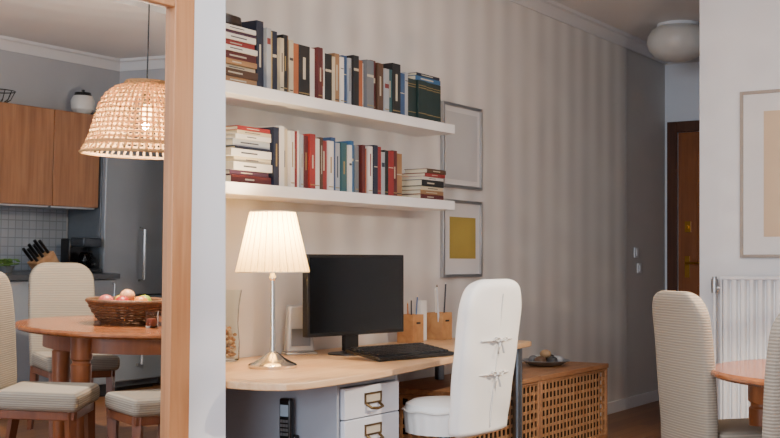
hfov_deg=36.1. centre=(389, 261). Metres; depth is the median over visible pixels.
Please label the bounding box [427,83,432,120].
book
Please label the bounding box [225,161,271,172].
book
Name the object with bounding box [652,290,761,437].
dining chair
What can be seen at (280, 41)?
book
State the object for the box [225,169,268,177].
book
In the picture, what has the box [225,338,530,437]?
desk
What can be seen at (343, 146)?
book
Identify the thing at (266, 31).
book
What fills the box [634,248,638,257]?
light switch
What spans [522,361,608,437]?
storage chest
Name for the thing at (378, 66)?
book
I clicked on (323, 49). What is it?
book
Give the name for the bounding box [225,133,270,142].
book
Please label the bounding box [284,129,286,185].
book
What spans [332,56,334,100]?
book
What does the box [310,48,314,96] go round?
book
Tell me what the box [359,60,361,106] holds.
book
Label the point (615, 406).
baseboard
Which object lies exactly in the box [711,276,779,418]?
radiator
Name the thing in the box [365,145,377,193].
book
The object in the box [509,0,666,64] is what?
trim
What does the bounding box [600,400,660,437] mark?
floor
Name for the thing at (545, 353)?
pebble
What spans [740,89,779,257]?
picture frame
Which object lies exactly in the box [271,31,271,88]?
book
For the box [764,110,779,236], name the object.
print
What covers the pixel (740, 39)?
wall
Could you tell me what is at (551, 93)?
wall
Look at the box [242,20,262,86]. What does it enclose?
book
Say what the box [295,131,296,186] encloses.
book
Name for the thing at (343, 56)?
book
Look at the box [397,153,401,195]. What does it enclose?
book
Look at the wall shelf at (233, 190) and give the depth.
5.60 m
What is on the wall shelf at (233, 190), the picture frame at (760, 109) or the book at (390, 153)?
the book at (390, 153)
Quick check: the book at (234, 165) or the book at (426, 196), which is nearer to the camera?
the book at (234, 165)
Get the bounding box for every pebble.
[528,355,536,360]
[534,356,546,361]
[540,349,550,357]
[547,356,557,361]
[555,355,562,361]
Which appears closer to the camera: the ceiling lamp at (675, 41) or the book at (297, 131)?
the book at (297, 131)
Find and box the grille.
[720,276,779,279]
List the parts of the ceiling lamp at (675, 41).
ceiling plate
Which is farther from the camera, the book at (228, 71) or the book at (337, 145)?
the book at (337, 145)
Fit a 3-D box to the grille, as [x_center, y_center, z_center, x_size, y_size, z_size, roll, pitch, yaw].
[2.402,0.091,6.678,1.110,0.022,0.082,0,0,32]
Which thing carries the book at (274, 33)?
on the wall shelf at (236, 93)
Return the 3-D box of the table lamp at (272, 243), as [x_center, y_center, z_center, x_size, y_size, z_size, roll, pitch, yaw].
[-0.477,0.112,4.875,0.302,0.636,0.302,0,0,32]
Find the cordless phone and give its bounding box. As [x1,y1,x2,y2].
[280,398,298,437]
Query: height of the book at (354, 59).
0.246 m
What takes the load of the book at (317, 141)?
on the wall shelf at (233, 190)
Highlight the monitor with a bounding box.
[303,254,403,355]
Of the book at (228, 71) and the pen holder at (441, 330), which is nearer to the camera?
the book at (228, 71)
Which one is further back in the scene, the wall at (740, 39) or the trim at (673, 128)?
the trim at (673, 128)
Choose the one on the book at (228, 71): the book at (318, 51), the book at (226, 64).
the book at (226, 64)
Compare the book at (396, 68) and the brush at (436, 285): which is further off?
the brush at (436, 285)
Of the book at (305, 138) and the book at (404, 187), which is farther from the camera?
the book at (404, 187)
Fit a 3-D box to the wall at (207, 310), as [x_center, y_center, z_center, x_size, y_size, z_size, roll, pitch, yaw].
[-2.387,-0.305,2.173,0.760,2.910,5.511,0,0,32]
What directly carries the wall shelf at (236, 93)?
attached to the wall at (551, 93)
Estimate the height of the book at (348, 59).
0.229 m
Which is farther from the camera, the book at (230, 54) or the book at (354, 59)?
the book at (354, 59)
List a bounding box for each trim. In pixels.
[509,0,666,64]
[667,56,699,64]
[667,120,699,290]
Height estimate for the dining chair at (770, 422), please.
1.038 m
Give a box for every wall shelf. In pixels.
[225,80,454,136]
[225,181,454,210]
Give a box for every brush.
[434,288,436,312]
[436,285,438,321]
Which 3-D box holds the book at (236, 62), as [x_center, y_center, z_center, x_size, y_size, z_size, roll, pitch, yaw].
[-0.707,-0.838,5.079,0.173,0.022,0.240,0,0,32]
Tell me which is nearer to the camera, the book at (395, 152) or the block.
the book at (395, 152)
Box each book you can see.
[225,23,255,35]
[225,28,255,38]
[225,31,255,44]
[225,38,254,49]
[225,43,257,55]
[225,49,255,63]
[225,57,256,68]
[225,63,254,72]
[225,67,257,80]
[225,75,256,85]
[225,125,269,133]
[225,129,270,137]
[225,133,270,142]
[225,138,269,149]
[225,145,270,151]
[225,148,270,159]
[225,156,270,164]
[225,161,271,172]
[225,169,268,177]
[225,174,270,184]
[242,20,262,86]
[254,126,283,185]
[261,127,278,185]
[263,28,270,88]
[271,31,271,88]
[272,31,276,89]
[277,34,287,91]
[277,38,283,90]
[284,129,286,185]
[287,131,294,186]
[288,40,292,92]
[293,43,297,93]
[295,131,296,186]
[297,131,298,186]
[298,44,309,95]
[299,134,302,187]
[302,134,314,188]
[303,135,307,187]
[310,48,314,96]
[313,47,322,98]
[315,138,319,188]
[317,137,322,189]
[323,49,324,98]
[323,137,334,190]
[323,141,326,189]
[325,53,331,100]
[327,141,333,190]
[329,53,338,101]
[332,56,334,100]
[335,141,353,191]
[335,143,339,190]
[339,55,346,103]
[339,57,343,102]
[339,142,346,191]
[347,55,358,105]
[347,58,350,104]
[347,145,351,191]
[354,145,358,192]
[358,145,364,192]
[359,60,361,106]
[361,59,373,108]
[362,63,362,106]
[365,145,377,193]
[365,146,372,193]
[365,148,365,192]
[371,60,374,108]
[375,63,382,110]
[378,147,380,194]
[381,150,387,194]
[381,152,384,194]
[383,63,400,113]
[383,68,388,111]
[388,150,396,195]
[388,151,393,195]
[389,69,391,112]
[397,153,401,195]
[401,72,407,115]
[401,73,404,114]
[402,173,444,178]
[402,176,442,181]
[402,179,443,187]
[402,186,442,191]
[402,190,442,195]
[402,194,443,199]
[404,168,445,174]
[408,72,439,80]
[408,75,440,85]
[408,78,415,116]
[416,80,426,118]
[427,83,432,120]
[433,84,440,121]
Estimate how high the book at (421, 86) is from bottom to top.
0.205 m
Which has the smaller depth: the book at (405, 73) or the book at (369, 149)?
the book at (369, 149)
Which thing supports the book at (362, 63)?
on the wall shelf at (236, 93)
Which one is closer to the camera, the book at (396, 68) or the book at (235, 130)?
the book at (235, 130)
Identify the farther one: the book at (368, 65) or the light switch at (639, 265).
the light switch at (639, 265)
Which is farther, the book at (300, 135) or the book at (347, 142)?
the book at (347, 142)
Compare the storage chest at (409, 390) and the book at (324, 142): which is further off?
the storage chest at (409, 390)
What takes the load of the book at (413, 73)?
on the book at (416, 77)
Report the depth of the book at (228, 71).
5.04 m
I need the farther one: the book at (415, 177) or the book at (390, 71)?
the book at (415, 177)
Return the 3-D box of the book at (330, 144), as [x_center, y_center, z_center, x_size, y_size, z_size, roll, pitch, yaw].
[-0.342,-0.450,5.647,0.159,0.233,0.042,0,0,32]
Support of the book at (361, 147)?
on the wall shelf at (233, 190)
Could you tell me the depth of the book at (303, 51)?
5.45 m
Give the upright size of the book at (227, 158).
0.022 m
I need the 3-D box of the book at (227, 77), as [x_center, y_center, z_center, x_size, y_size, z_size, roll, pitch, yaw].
[-0.714,-0.762,5.077,0.181,0.026,0.250,0,0,32]
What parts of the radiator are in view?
panel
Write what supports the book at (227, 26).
on the book at (226, 30)
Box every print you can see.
[446,110,476,181]
[450,217,475,258]
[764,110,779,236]
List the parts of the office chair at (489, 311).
seat, backrest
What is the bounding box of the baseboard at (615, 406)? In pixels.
[600,390,658,415]
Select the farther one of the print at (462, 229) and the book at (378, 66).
the print at (462, 229)
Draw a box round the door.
[678,131,699,296]
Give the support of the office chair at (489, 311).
on the floor
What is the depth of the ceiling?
8.42 m
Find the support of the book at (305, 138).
on the wall shelf at (233, 190)
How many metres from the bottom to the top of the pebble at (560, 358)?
0.056 m
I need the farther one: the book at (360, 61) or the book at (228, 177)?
the book at (360, 61)
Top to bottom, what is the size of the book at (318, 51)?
0.240 m
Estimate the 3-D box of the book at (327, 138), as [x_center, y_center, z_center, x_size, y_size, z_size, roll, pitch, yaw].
[-0.340,-0.460,5.693,0.173,0.254,0.035,0,0,32]
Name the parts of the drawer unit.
drawer, drawer, handle, handle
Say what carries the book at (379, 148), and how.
on the wall shelf at (233, 190)
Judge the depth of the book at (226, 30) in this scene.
5.06 m
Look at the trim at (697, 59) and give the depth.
10.03 m
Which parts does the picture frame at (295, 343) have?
panel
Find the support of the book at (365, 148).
on the wall shelf at (233, 190)
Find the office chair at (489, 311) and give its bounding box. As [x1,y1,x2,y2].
[402,279,520,437]
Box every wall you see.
[189,0,224,437]
[225,0,664,402]
[665,62,699,289]
[700,0,779,418]
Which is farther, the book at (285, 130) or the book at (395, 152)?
the book at (395, 152)
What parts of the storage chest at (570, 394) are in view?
lid, lattice panel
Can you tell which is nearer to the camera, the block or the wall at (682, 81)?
the block
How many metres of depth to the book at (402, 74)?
6.16 m
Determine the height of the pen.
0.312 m
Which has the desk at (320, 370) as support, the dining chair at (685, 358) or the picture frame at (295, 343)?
the picture frame at (295, 343)
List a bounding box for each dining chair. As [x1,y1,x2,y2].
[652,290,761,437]
[762,313,779,437]
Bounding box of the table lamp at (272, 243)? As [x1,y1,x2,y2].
[235,211,309,369]
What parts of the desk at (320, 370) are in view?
leg, leg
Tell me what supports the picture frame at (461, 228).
attached to the wall at (551, 93)
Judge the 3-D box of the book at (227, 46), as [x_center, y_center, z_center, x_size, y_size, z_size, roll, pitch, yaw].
[-0.705,-0.894,5.086,0.173,0.022,0.240,0,0,32]
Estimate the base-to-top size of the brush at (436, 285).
0.299 m
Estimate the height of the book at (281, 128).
0.267 m
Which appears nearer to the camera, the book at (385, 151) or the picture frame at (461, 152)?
the book at (385, 151)
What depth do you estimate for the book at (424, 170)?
6.39 m
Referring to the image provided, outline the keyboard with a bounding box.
[346,342,453,361]
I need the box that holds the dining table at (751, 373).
[711,359,765,426]
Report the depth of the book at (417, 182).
6.37 m
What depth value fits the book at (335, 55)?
5.66 m
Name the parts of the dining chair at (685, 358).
backrest, seat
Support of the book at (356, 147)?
on the wall shelf at (233, 190)
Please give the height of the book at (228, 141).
0.030 m
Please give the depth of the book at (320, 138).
5.53 m
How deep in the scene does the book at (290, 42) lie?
5.36 m
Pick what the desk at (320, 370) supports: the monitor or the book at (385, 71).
the monitor
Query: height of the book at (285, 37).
0.257 m
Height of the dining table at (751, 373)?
0.740 m
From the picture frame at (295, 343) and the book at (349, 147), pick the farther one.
the book at (349, 147)
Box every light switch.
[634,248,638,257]
[637,263,641,272]
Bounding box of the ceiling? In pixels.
[553,0,699,40]
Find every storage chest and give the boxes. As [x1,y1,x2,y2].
[398,374,541,437]
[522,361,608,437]
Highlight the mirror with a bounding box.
[0,0,194,437]
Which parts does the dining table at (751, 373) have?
leg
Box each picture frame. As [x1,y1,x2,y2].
[281,304,317,354]
[440,101,482,190]
[440,199,482,277]
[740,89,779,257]
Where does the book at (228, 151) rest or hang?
on the book at (227, 158)
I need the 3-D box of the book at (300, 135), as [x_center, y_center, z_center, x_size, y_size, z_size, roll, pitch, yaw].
[-0.468,-0.455,5.471,0.167,0.244,0.021,0,0,32]
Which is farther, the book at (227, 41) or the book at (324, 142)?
the book at (324, 142)
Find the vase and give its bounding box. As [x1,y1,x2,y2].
[225,289,241,361]
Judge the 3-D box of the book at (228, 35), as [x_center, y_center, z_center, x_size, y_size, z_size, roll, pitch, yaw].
[-0.706,-0.944,5.085,0.166,0.026,0.230,0,0,32]
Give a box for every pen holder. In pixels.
[397,314,423,342]
[427,312,451,339]
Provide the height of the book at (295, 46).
0.236 m
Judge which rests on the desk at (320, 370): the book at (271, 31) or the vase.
the vase
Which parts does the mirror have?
frame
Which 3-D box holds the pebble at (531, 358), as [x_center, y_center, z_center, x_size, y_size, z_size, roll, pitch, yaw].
[0.899,0.612,7.510,0.064,0.056,0.080,0,0,8]
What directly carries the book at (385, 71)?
on the wall shelf at (236, 93)
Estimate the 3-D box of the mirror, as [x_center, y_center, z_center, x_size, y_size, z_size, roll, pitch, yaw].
[-0.992,0.085,3.564,0.035,2.044,1.149,1,1,32]
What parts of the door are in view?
lock plate, handle, panel, panel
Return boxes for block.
[417,300,426,340]
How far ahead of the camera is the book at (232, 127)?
5.09 m
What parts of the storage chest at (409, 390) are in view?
lattice panel, lid, lattice panel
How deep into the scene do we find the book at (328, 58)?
5.60 m
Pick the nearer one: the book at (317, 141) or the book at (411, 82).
the book at (317, 141)
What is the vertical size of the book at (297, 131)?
0.260 m
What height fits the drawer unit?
0.684 m
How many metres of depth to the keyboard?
5.32 m
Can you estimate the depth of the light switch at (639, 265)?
9.60 m
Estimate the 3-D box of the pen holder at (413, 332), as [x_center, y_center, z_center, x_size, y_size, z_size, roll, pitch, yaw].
[0.110,0.355,6.405,0.102,0.150,0.110,0,0,32]
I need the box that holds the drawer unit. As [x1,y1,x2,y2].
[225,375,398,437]
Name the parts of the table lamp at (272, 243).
stem, lamp shade, shade trim, shade trim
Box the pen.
[443,282,445,312]
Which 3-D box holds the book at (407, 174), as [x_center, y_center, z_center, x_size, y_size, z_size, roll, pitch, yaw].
[0.179,-0.463,6.450,0.152,0.018,0.210,0,0,32]
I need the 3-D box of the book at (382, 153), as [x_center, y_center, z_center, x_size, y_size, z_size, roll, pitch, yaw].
[-0.096,-0.441,6.020,0.148,0.216,0.032,0,0,32]
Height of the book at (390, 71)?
0.224 m
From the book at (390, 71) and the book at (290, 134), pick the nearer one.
the book at (290, 134)
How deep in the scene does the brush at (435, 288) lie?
6.62 m
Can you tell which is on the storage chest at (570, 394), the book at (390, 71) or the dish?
the dish
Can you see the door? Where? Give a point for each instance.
(688, 142)
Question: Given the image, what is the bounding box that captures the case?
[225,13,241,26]
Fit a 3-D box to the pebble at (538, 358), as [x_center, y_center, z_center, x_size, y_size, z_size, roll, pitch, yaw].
[0.934,0.612,7.443,0.080,0.056,0.064,0,0,-4]
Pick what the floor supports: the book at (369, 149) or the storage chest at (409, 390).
the storage chest at (409, 390)
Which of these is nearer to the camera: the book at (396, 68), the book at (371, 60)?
the book at (371, 60)
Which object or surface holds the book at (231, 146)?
on the book at (228, 151)
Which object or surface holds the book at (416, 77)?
on the book at (429, 85)
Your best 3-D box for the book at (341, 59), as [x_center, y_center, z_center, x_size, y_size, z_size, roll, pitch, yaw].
[-0.291,-0.861,5.735,0.153,0.225,0.029,0,0,32]
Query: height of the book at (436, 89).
0.205 m
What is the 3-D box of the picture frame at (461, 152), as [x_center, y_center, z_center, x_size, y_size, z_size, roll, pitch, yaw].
[0.427,-0.682,7.106,0.024,0.495,0.477,0,0,32]
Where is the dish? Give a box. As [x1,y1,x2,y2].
[522,358,569,366]
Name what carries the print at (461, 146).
attached to the picture frame at (461, 152)
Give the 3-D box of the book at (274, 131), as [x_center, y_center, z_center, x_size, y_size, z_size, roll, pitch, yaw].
[-0.571,-0.462,5.294,0.176,0.257,0.037,0,0,32]
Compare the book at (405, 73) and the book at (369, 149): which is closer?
the book at (369, 149)
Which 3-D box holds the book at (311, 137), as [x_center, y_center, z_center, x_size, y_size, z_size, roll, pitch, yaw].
[-0.425,-0.459,5.521,0.172,0.252,0.041,0,0,32]
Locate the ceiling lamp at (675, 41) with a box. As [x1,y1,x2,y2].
[647,20,699,62]

